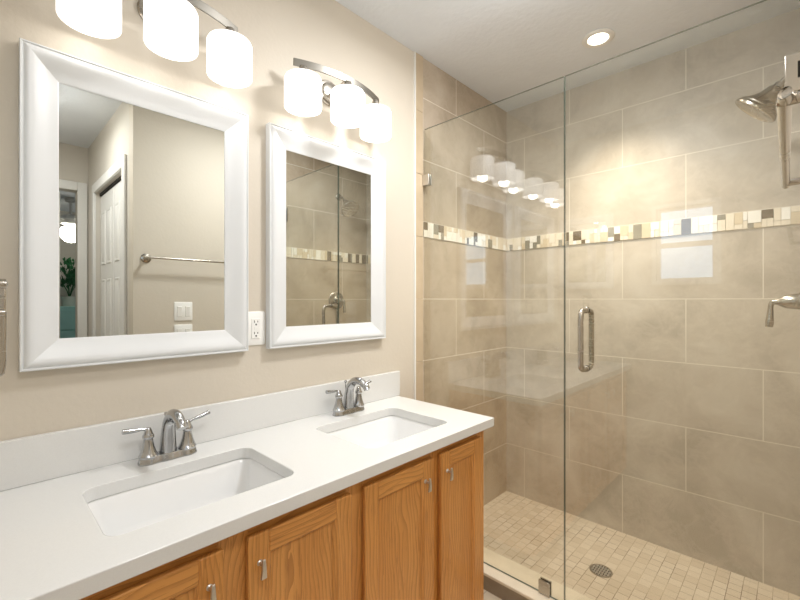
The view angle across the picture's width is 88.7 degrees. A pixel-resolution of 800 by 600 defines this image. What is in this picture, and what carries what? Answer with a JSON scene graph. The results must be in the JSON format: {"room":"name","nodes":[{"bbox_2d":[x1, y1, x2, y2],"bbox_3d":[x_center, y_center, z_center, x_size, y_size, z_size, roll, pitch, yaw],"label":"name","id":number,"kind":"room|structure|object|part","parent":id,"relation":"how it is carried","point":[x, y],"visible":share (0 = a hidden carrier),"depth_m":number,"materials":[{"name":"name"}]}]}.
{"room":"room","nodes":[
{"label":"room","id":0,"kind":"room"},
{"bbox_2d":[0,0,505,505],"bbox_3d":[-0.253,0.011,1.984,0.100,2.757,2.854,0,0,44],"label":"wall","id":1,"kind":"structure","parent":0,"point":[327,33],"depth_m":1.83,"materials":[{"name":"paint"}]},
{"bbox_2d":[19,37,248,371],"bbox_3d":[-0.799,-0.253,1.322,0.034,0.889,0.633,0,0,44],"label":"wall mirror","id":2,"kind":"object","parent":1,"relation":"attached to","point":[134,191],"visible":1,"depth_m":1.26,"materials":[{"name":"white wood"}]},
{"bbox_2d":[59,83,223,337],"bbox_3d":[-0.807,-0.253,1.329,0.010,0.735,0.479,0,0,44],"label":"mirror glass","id":3,"kind":"object","parent":2,"relation":"attached to","point":[141,182],"depth_m":1.30,"materials":[{"name":"silver mirror"}]},
{"bbox_2d":[56,0,251,87],"bbox_3d":[-0.722,-0.882,1.274,0.210,0.223,0.538,0,0,44],"label":"vanity light","id":4,"kind":"object","parent":1,"relation":"attached to","point":[170,27],"visible":1,"depth_m":1.24,"materials":[{"name":"white glass"}]},
{"bbox_3d":[-0.862,-0.835,1.137,0.147,0.127,0.147,0,0,44],"label":"lamp shade","id":5,"kind":"part","parent":4,"relation":"part of","materials":[{"name":"glass"}]},
{"bbox_3d":[-0.862,-0.837,1.137,0.060,0.102,0.060,0,0,44],"label":"bulb","id":6,"kind":"part","parent":4,"relation":"part of","materials":[{"name":"white glass"}]},
{"bbox_3d":[-0.789,-0.938,1.339,0.022,0.112,0.120,0,0,44],"label":"plate","id":7,"kind":"part","parent":4,"relation":"part of","materials":[{"name":"silver metal"}]},
{"bbox_3d":[-0.699,-0.835,1.252,0.147,0.127,0.147,0,0,44],"label":"lamp shade","id":8,"kind":"part","parent":4,"relation":"part of","materials":[{"name":"glass"}]},
{"bbox_3d":[-0.699,-0.837,1.252,0.060,0.102,0.060,0,0,44],"label":"bulb","id":9,"kind":"part","parent":4,"relation":"part of","materials":[{"name":"white glass"}]},
{"bbox_3d":[-0.590,-0.835,1.418,0.147,0.127,0.147,0,0,44],"label":"lamp shade","id":10,"kind":"part","parent":4,"relation":"part of","materials":[{"name":"glass"}]},
{"bbox_3d":[-0.590,-0.837,1.418,0.060,0.102,0.060,0,0,44],"label":"bulb","id":11,"kind":"part","parent":4,"relation":"part of","materials":[{"name":"white glass"}]},
{"bbox_2d":[0,371,399,490],"bbox_3d":[-0.568,0.436,1.571,0.019,0.128,1.615,0,0,44],"label":"backsplash","id":12,"kind":"structure","parent":1,"relation":"attached to","point":[27,460],"depth_m":1.30,"materials":[{"name":"white stone"}]},
{"bbox_2d":[249,311,264,345],"bbox_3d":[-0.560,0.110,1.586,0.010,0.130,0.078,0,0,44],"label":"outlet","id":13,"kind":"object","parent":1,"relation":"attached to","point":[256,319],"visible":0.89,"depth_m":1.59,"materials":[{"name":"white plastic"}]},
{"bbox_2d":[251,318,259,337],"bbox_3d":[-0.558,0.110,1.585,0.004,0.076,0.036,0,0,44],"label":"receptacle","id":14,"kind":"object","parent":13,"relation":"attached to","point":[255,322],"depth_m":1.58,"materials":[{"name":"white plastic"}]},
{"bbox_2d":[266,122,385,348],"bbox_3d":[-0.300,-0.253,1.838,0.034,0.889,0.633,0,0,44],"label":"wall mirror","id":15,"kind":"object","parent":1,"relation":"attached to","point":[326,201],"visible":1,"depth_m":1.80,"materials":[{"name":"white wood"}]},
{"bbox_2d":[286,150,370,326],"bbox_3d":[-0.308,-0.253,1.846,0.010,0.735,0.479,0,0,44],"label":"mirror glass","id":16,"kind":"object","parent":15,"relation":"attached to","point":[328,199],"depth_m":1.82,"materials":[{"name":"silver mirror"}]},
{"bbox_2d":[284,58,390,142],"bbox_3d":[-0.246,-0.873,1.766,0.210,0.223,0.538,0,0,44],"label":"vanity light","id":17,"kind":"object","parent":1,"relation":"attached to","point":[305,92],"visible":1,"depth_m":1.69,"materials":[{"name":"white glass"}]},
{"bbox_3d":[-0.386,-0.825,1.630,0.147,0.127,0.147,0,0,44],"label":"lamp shade","id":18,"kind":"part","parent":17,"relation":"part of","materials":[{"name":"glass"}]},
{"bbox_3d":[-0.386,-0.827,1.630,0.060,0.102,0.060,0,0,44],"label":"bulb","id":19,"kind":"part","parent":17,"relation":"part of","materials":[{"name":"white glass"}]},
{"bbox_3d":[-0.313,-0.928,1.832,0.022,0.112,0.120,0,0,44],"label":"plate","id":20,"kind":"part","parent":17,"relation":"part of","materials":[{"name":"silver metal"}]},
{"bbox_3d":[-0.223,-0.825,1.744,0.147,0.127,0.147,0,0,44],"label":"lamp shade","id":21,"kind":"part","parent":17,"relation":"part of","materials":[{"name":"glass"}]},
{"bbox_3d":[-0.223,-0.827,1.744,0.060,0.102,0.060,0,0,44],"label":"bulb","id":22,"kind":"part","parent":17,"relation":"part of","materials":[{"name":"white glass"}]},
{"bbox_3d":[-0.114,-0.825,1.911,0.147,0.127,0.147,0,0,44],"label":"lamp shade","id":23,"kind":"part","parent":17,"relation":"part of","materials":[{"name":"glass"}]},
{"bbox_2d":[414,51,415,399],"bbox_3d":[0.081,0.011,2.255,0.011,2.757,0.010,0,0,44],"label":"trim","id":24,"kind":"structure","parent":1,"relation":"attached to","point":[414,51],"depth_m":2.25,"materials":[{"name":"white paint"}]},
{"bbox_2d":[416,53,422,400],"bbox_3d":[0.107,0.011,2.280,0.006,2.757,0.061,0,0,44],"label":"trim","id":25,"kind":"structure","parent":1,"relation":"attached to","point":[419,59],"depth_m":2.28,"materials":[{"name":"tile"}]},
{"bbox_2d":[423,222,506,250],"bbox_3d":[0.455,-0.399,2.640,0.007,0.086,0.926,0,0,44],"label":"trim","id":26,"kind":"structure","parent":1,"relation":"attached to","point":[434,231],"depth_m":2.57,"materials":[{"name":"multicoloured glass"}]},
{"bbox_2d":[484,576,528,599],"bbox_3d":[0.710,1.365,1.786,1.560,0.090,0.168,0,0,44],"label":"trim","id":27,"kind":"structure","parent":1,"relation":"attached to","point":[502,592],"depth_m":1.90,"materials":[{"name":"tile"}]},
{"bbox_2d":[484,547,592,599],"bbox_3d":[0.710,1.312,1.786,1.560,0.016,0.180,0,0,44],"label":"trim","id":28,"kind":"structure","parent":1,"relation":"attached to","point":[498,561],"depth_m":1.92,"materials":[{"name":"beige stone"}]},
{"bbox_2d":[423,76,564,599],"bbox_3d":[0.419,0.173,2.029,0.792,2.262,0.025,0,0,44],"label":"screen","id":29,"kind":"object","parent":28,"relation":"on","point":[544,585],"visible":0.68,"depth_m":1.79,"materials":[{"name":"clear glass"}]},
{"bbox_2d":[484,590,501,599],"bbox_3d":[1.427,1.430,-1.100,6.800,0.080,3.000,0,0,44],"label":"floor","id":30,"kind":"structure","parent":0,"point":[487,595],"depth_m":1.92,"materials":[{"name":"tile"}]},
{"bbox_2d":[80,430,483,599],"bbox_3d":[-0.371,0.964,1.360,0.589,0.853,1.584,0,0,44],"label":"vanity cabinet","id":31,"kind":"object","parent":30,"relation":"on","point":[414,529],"visible":0.89,"depth_m":1.26,"materials":[{"name":"brown wood"}]},
{"bbox_3d":[-0.566,0.559,0.813,0.020,0.045,0.391,0,0,44],"label":"rail","id":32,"kind":"part","parent":31,"relation":"part of","materials":[{"name":"brown wood"}]},
{"bbox_3d":[-0.550,0.601,0.797,0.016,0.055,0.297,0,0,44],"label":"door rail","id":33,"kind":"part","parent":31,"relation":"part of","materials":[{"name":"brown wood"}]},
{"bbox_3d":[-0.555,0.938,0.802,0.006,0.631,0.309,0,0,44],"label":"door panel","id":34,"kind":"part","parent":31,"relation":"part of","materials":[{"name":"brown wood"}]},
{"bbox_3d":[-0.549,0.938,0.797,0.008,0.621,0.299,0,0,44],"label":"door molding","id":35,"kind":"part","parent":31,"relation":"part of","materials":[{"name":"brown wood"}]},
{"bbox_3d":[-0.418,0.650,0.907,0.027,0.046,0.016,0,0,44],"label":"door pull","id":36,"kind":"part","parent":31,"relation":"part of","materials":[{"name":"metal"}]},
{"bbox_2d":[0,371,493,599],"bbox_3d":[-0.363,0.455,1.373,0.589,0.165,1.615,0,0,44],"label":"countertop","id":37,"kind":"structure","parent":31,"relation":"on","point":[53,546],"depth_m":1.15,"materials":[{"name":"white stone"}]},
{"bbox_2d":[122,409,209,465],"bbox_3d":[-0.727,0.417,1.292,0.190,0.165,0.190,0,0,0],"label":"faucet","id":38,"kind":"object","parent":37,"relation":"on","point":[174,419],"visible":1,"depth_m":1.27,"materials":[{"name":"metal"}]},
{"bbox_3d":[-0.791,0.394,1.230,0.015,0.027,0.077,0,0,41],"label":"lever","id":39,"kind":"part","parent":38,"relation":"part of","materials":[{"name":"metal"}]},
{"bbox_3d":[-0.771,0.436,1.254,0.054,0.091,0.054,0,0,44],"label":"handle","id":40,"kind":"part","parent":38,"relation":"part of","materials":[{"name":"metal"}]},
{"bbox_3d":[-0.733,0.488,1.294,0.056,0.022,0.168,0,0,44],"label":"plate","id":41,"kind":"part","parent":38,"relation":"part of","materials":[{"name":"metal"}]},
{"bbox_3d":[-0.695,0.408,1.258,0.163,0.146,0.050,0,0,44],"label":"spout","id":42,"kind":"part","parent":38,"relation":"part of","materials":[{"name":"metal"}]},
{"bbox_3d":[-0.694,0.436,1.334,0.054,0.091,0.054,0,0,44],"label":"handle","id":43,"kind":"part","parent":38,"relation":"part of","materials":[{"name":"metal"}]},
{"bbox_3d":[-0.670,0.389,1.355,0.078,0.038,0.015,0,0,-43],"label":"lever","id":44,"kind":"part","parent":38,"relation":"part of","materials":[{"name":"metal"}]},
{"bbox_2d":[87,458,283,535],"bbox_3d":[-0.567,0.610,1.128,0.368,0.145,0.505,0,0,44],"label":"sink","id":45,"kind":"object","parent":37,"relation":"in","point":[128,511],"visible":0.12,"depth_m":1.23,"materials":[{"name":"white ceramic"}]},
{"bbox_2d":[325,377,370,416],"bbox_3d":[-0.221,0.417,1.815,0.190,0.165,0.190,0,0,0],"label":"faucet","id":46,"kind":"object","parent":37,"relation":"on","point":[349,405],"visible":1,"depth_m":1.79,"materials":[{"name":"metal"}]},
{"bbox_3d":[-0.285,0.394,1.754,0.015,0.027,0.077,0,0,41],"label":"lever","id":47,"kind":"part","parent":46,"relation":"part of","materials":[{"name":"metal"}]},
{"bbox_3d":[-0.266,0.436,1.778,0.054,0.091,0.054,0,0,44],"label":"handle","id":48,"kind":"part","parent":46,"relation":"part of","materials":[{"name":"metal"}]},
{"bbox_3d":[-0.227,0.488,1.818,0.056,0.022,0.168,0,0,44],"label":"plate","id":49,"kind":"part","parent":46,"relation":"part of","materials":[{"name":"metal"}]},
{"bbox_3d":[-0.189,0.408,1.781,0.163,0.146,0.050,0,0,44],"label":"spout","id":50,"kind":"part","parent":46,"relation":"part of","materials":[{"name":"metal"}]},
{"bbox_3d":[-0.188,0.436,1.858,0.054,0.091,0.054,0,0,44],"label":"handle","id":51,"kind":"part","parent":46,"relation":"part of","materials":[{"name":"metal"}]},
{"bbox_2d":[327,415,435,447],"bbox_3d":[-0.066,0.610,1.640,0.387,0.145,0.487,0,0,44],"label":"sink","id":52,"kind":"object","parent":37,"relation":"in","point":[376,433],"visible":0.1,"depth_m":1.81,"materials":[{"name":"white ceramic"}]},
{"bbox_3d":[-0.335,0.650,0.993,0.027,0.046,0.016,0,0,44],"label":"door pull","id":53,"kind":"part","parent":31,"relation":"part of","materials":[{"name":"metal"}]},
{"bbox_3d":[-0.274,0.559,1.116,0.020,0.045,0.302,0,0,44],"label":"rail","id":54,"kind":"part","parent":31,"relation":"part of","materials":[{"name":"brown wood"}]},
{"bbox_3d":[-0.263,0.938,1.104,0.006,0.631,0.220,0,0,44],"label":"door panel","id":55,"kind":"part","parent":31,"relation":"part of","materials":[{"name":"brown wood"}]},
{"bbox_3d":[-0.258,0.601,1.100,0.016,0.055,0.208,0,0,44],"label":"door rail","id":56,"kind":"part","parent":31,"relation":"part of","materials":[{"name":"brown wood"}]},
{"bbox_3d":[-0.257,0.938,1.099,0.008,0.621,0.210,0,0,44],"label":"door molding","id":57,"kind":"part","parent":31,"relation":"part of","materials":[{"name":"brown wood"}]},
{"bbox_3d":[-0.004,0.938,1.377,0.004,0.723,0.322,0,0,44],"label":"door","id":58,"kind":"part","parent":31,"relation":"part of","materials":[{"name":"brown wood"}]},
{"bbox_3d":[-0.013,0.559,1.386,0.020,0.045,0.312,0,0,44],"label":"rail","id":59,"kind":"part","parent":31,"relation":"part of","materials":[{"name":"brown wood"}]},
{"bbox_3d":[-0.001,0.938,1.375,0.006,0.631,0.230,0,0,44],"label":"door panel","id":60,"kind":"part","parent":31,"relation":"part of","materials":[{"name":"brown wood"}]},
{"bbox_3d":[0.003,0.601,1.371,0.016,0.055,0.218,0,0,44],"label":"door rail","id":61,"kind":"part","parent":31,"relation":"part of","materials":[{"name":"brown wood"}]},
{"bbox_3d":[0.004,0.938,1.370,0.008,0.621,0.220,0,0,44],"label":"door molding","id":62,"kind":"part","parent":31,"relation":"part of","materials":[{"name":"brown wood"}]},
{"bbox_3d":[0.099,0.650,1.442,0.027,0.046,0.016,0,0,44],"label":"door pull","id":63,"kind":"part","parent":31,"relation":"part of","materials":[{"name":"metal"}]},
{"bbox_3d":[0.186,0.650,1.533,0.027,0.046,0.016,0,0,44],"label":"door pull","id":64,"kind":"part","parent":31,"relation":"part of","materials":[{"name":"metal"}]},
{"bbox_3d":[0.227,0.559,1.634,0.020,0.045,0.258,0,0,44],"label":"rail","id":65,"kind":"part","parent":31,"relation":"part of","materials":[{"name":"brown wood"}]},
{"bbox_3d":[0.238,0.938,1.623,0.006,0.631,0.176,0,0,44],"label":"door panel","id":66,"kind":"part","parent":31,"relation":"part of","materials":[{"name":"brown wood"}]},
{"bbox_3d":[0.243,0.601,1.619,0.016,0.055,0.164,0,0,44],"label":"door rail","id":67,"kind":"part","parent":31,"relation":"part of","materials":[{"name":"brown wood"}]},
{"bbox_3d":[0.243,0.938,1.618,0.008,0.621,0.166,0,0,44],"label":"door molding","id":68,"kind":"part","parent":31,"relation":"part of","materials":[{"name":"brown wood"}]},
{"bbox_2d":[335,0,799,111],"bbox_3d":[1.801,-1.417,-0.712,6.800,0.100,4.079,0,0,44],"label":"ceiling","id":69,"kind":"structure","parent":0,"point":[498,49],"depth_m":2.07,"materials":[{"name":"paint"}]},
{"bbox_2d":[582,28,614,47],"bbox_3d":[1.034,-1.362,2.134,0.158,0.010,0.158,0,0,44],"label":"recessed light","id":70,"kind":"object","parent":69,"relation":"in","point":[597,38],"visible":1,"depth_m":2.12,"materials":[{"name":"white paint"}]},
{"bbox_2d":[484,491,799,599],"bbox_3d":[1.052,1.420,2.140,1.560,0.060,0.817,0,0,44],"label":"floor","id":71,"kind":"structure","parent":0,"point":[530,533],"depth_m":2.19,"materials":[{"name":"tile"}]},
{"bbox_2d":[589,564,612,577],"bbox_3d":[1.031,1.388,2.098,0.108,0.004,0.108,0,0,44],"label":"shower drain","id":72,"kind":"object","parent":71,"relation":"on","point":[599,570],"visible":1,"depth_m":2.10,"materials":[{"name":"silver metal"}]},
{"bbox_2d":[506,8,799,596],"bbox_3d":[1.371,0.011,2.470,1.760,2.757,0.100,0,0,44],"label":"wall","id":73,"kind":"structure","parent":0,"point":[683,428],"depth_m":2.30,"materials":[{"name":"tile"}]},
{"bbox_2d":[507,206,799,250],"bbox_3d":[1.335,-0.399,2.430,1.548,0.086,0.008,0,0,44],"label":"trim","id":74,"kind":"structure","parent":73,"relation":"attached to","point":[783,216],"depth_m":2.27,"materials":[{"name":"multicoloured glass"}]},
{"bbox_3d":[-0.065,0.011,-0.125,3.100,2.757,0.120,0,0,44],"label":"wall","id":75,"kind":"structure","parent":0,"visible":0},
{"bbox_2d":[0,279,7,375],"bbox_3d":[-0.907,0.053,0.858,0.058,0.234,0.124,0,0,44],"label":"towel ring","id":76,"kind":"object","parent":75,"relation":"attached to","point":[3,282],"visible":1,"depth_m":0.89,"materials":[{"name":"silver metal"}]},
{"bbox_3d":[-0.907,0.028,0.858,0.019,0.019,0.120,0,0,44],"label":"arm","id":77,"kind":"part","parent":76,"relation":"part of","materials":[{"name":"silver metal"}]},
{"bbox_3d":[-0.907,-0.035,0.858,0.058,0.058,0.124,0,0,44],"label":"post","id":78,"kind":"part","parent":76,"relation":"part of","materials":[{"name":"silver metal"}]},
{"bbox_3d":[0.920,0.011,0.787,0.100,2.757,1.011,0,0,44],"label":"wall","id":79,"kind":"structure","parent":0,"visible":0},
{"bbox_2d":[776,86,799,188],"bbox_3d":[0.739,-0.274,0.736,0.088,0.062,0.607,0,0,44],"label":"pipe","id":80,"kind":"object","parent":79,"relation":"attached to","point":[787,97],"visible":1,"depth_m":0.64,"materials":[{"name":"silver metal"}]},
{"bbox_3d":[0.552,-0.274,0.540,0.084,0.062,0.062,0,0,44],"label":"post","id":81,"kind":"part","parent":80,"relation":"part of","materials":[{"name":"silver metal"}]},
{"bbox_3d":[0.930,-0.274,0.930,0.084,0.062,0.062,0,0,44],"label":"post","id":82,"kind":"part","parent":80,"relation":"part of","materials":[{"name":"silver metal"}]},
{"bbox_3d":[1.604,0.011,1.503,0.120,2.757,0.968,0,0,44],"label":"wall","id":83,"kind":"structure","parent":0,"visible":0},
{"bbox_2d":[565,0,799,599],"bbox_3d":[0.980,0.172,1.488,0.758,2.260,0.144,0,0,44],"label":"shower door","id":84,"kind":"structure","parent":83,"relation":"attached to","point":[792,61],"depth_m":1.64,"materials":[{"name":"clear glass"}]},
{"bbox_3d":[0.770,0.163,1.691,0.021,0.264,0.144,0,0,44],"label":"pull handle","id":85,"kind":"part","parent":84,"relation":"part of","materials":[{"name":"silver metal"}]},
{"bbox_2d":[735,76,784,122],"bbox_3d":[1.571,-0.872,1.729,0.242,0.235,0.176,0,0,44],"label":"showerhead","id":86,"kind":"object","parent":83,"relation":"attached to","point":[761,106],"visible":0.83,"depth_m":1.71,"materials":[{"name":"silver metal"}]},
{"bbox_2d":[765,293,799,326],"bbox_3d":[1.587,0.018,1.672,0.140,0.192,0.166,0,0,44],"label":"shower valve","id":87,"kind":"object","parent":83,"relation":"attached to","point":[792,301],"visible":1,"depth_m":1.67,"materials":[{"name":"silver metal"}]},
{"bbox_3d":[1.551,0.055,1.706,0.041,0.117,0.027,0,0,44],"label":"lever","id":88,"kind":"part","parent":87,"relation":"part of","materials":[{"name":"silver metal"}]},
{"bbox_3d":[1.583,0.006,1.676,0.083,0.064,0.064,0,0,44],"label":"handle","id":89,"kind":"part","parent":87,"relation":"part of","materials":[{"name":"silver metal"}]}
]}

